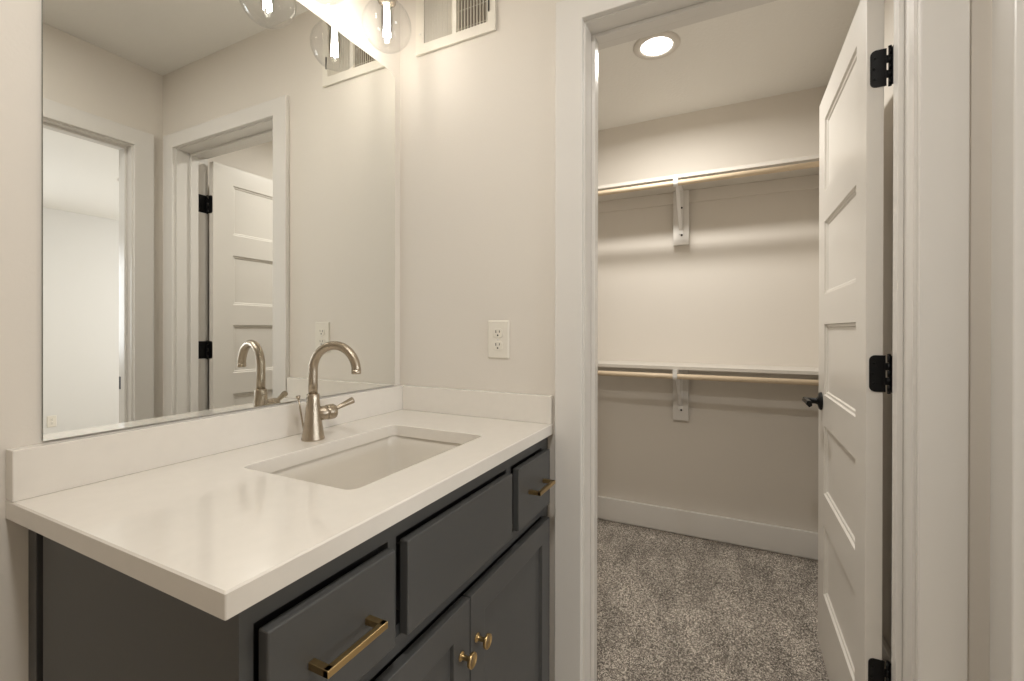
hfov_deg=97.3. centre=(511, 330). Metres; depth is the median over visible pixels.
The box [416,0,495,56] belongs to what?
air vent
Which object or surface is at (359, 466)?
sink
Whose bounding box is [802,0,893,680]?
door
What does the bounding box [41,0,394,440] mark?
mirror
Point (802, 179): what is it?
closet shelf
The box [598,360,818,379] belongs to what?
closet shelf
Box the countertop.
[6,385,553,620]
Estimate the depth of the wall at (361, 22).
0.73 m
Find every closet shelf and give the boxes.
[598,155,818,212]
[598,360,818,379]
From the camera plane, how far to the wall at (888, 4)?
1.49 m
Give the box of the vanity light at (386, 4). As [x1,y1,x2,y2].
[378,0,395,38]
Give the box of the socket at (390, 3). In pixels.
[378,0,395,7]
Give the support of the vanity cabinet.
on the floor
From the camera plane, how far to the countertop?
0.76 m
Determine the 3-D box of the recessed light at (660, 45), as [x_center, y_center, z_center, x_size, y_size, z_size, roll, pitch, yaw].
[0.631,-1.240,1.965,0.196,0.010,0.196,0,0,26]
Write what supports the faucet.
on the countertop
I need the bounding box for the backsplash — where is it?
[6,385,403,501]
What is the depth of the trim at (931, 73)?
0.99 m
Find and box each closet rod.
[598,161,818,195]
[598,371,818,385]
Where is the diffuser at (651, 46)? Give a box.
[641,37,671,55]
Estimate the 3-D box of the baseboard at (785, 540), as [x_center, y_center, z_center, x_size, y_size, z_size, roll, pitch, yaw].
[0.779,1.098,2.683,1.886,0.137,0.015,0,0,26]
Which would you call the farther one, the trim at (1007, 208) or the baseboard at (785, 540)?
the baseboard at (785, 540)
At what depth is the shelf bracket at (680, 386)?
2.56 m
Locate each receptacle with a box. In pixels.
[493,328,502,337]
[493,341,502,350]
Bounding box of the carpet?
[597,519,828,680]
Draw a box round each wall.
[0,0,399,680]
[400,0,991,680]
[597,85,827,560]
[882,0,991,680]
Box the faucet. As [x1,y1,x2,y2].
[296,341,360,441]
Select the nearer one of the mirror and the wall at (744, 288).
the mirror
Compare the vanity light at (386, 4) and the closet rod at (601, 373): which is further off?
the closet rod at (601, 373)
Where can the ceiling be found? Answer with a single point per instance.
(778, 47)
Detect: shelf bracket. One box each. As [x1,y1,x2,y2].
[673,174,688,245]
[673,370,688,420]
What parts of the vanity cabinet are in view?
panel, drawer, handle, frame, door, knob, knob, door, drawer, handle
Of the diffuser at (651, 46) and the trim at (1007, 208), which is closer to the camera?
the trim at (1007, 208)
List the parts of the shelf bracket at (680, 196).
bracket frame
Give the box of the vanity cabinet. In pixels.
[28,437,554,680]
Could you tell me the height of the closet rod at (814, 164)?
0.027 m
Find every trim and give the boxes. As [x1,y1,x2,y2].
[554,0,969,680]
[990,0,1023,680]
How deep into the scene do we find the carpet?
1.89 m
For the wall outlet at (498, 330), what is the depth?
1.38 m
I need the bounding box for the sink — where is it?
[270,435,462,489]
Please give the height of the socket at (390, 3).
0.116 m
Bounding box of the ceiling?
[598,0,859,130]
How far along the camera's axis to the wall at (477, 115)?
1.37 m
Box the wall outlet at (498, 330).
[488,320,508,358]
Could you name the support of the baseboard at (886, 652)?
attached to the wall at (888, 4)
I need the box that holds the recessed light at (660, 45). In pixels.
[633,31,679,59]
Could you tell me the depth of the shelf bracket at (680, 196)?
2.55 m
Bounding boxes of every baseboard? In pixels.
[597,496,817,559]
[882,634,890,680]
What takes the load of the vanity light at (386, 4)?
attached to the wall at (361, 22)
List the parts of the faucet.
lift rod, spout, lever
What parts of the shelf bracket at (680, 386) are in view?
bracket frame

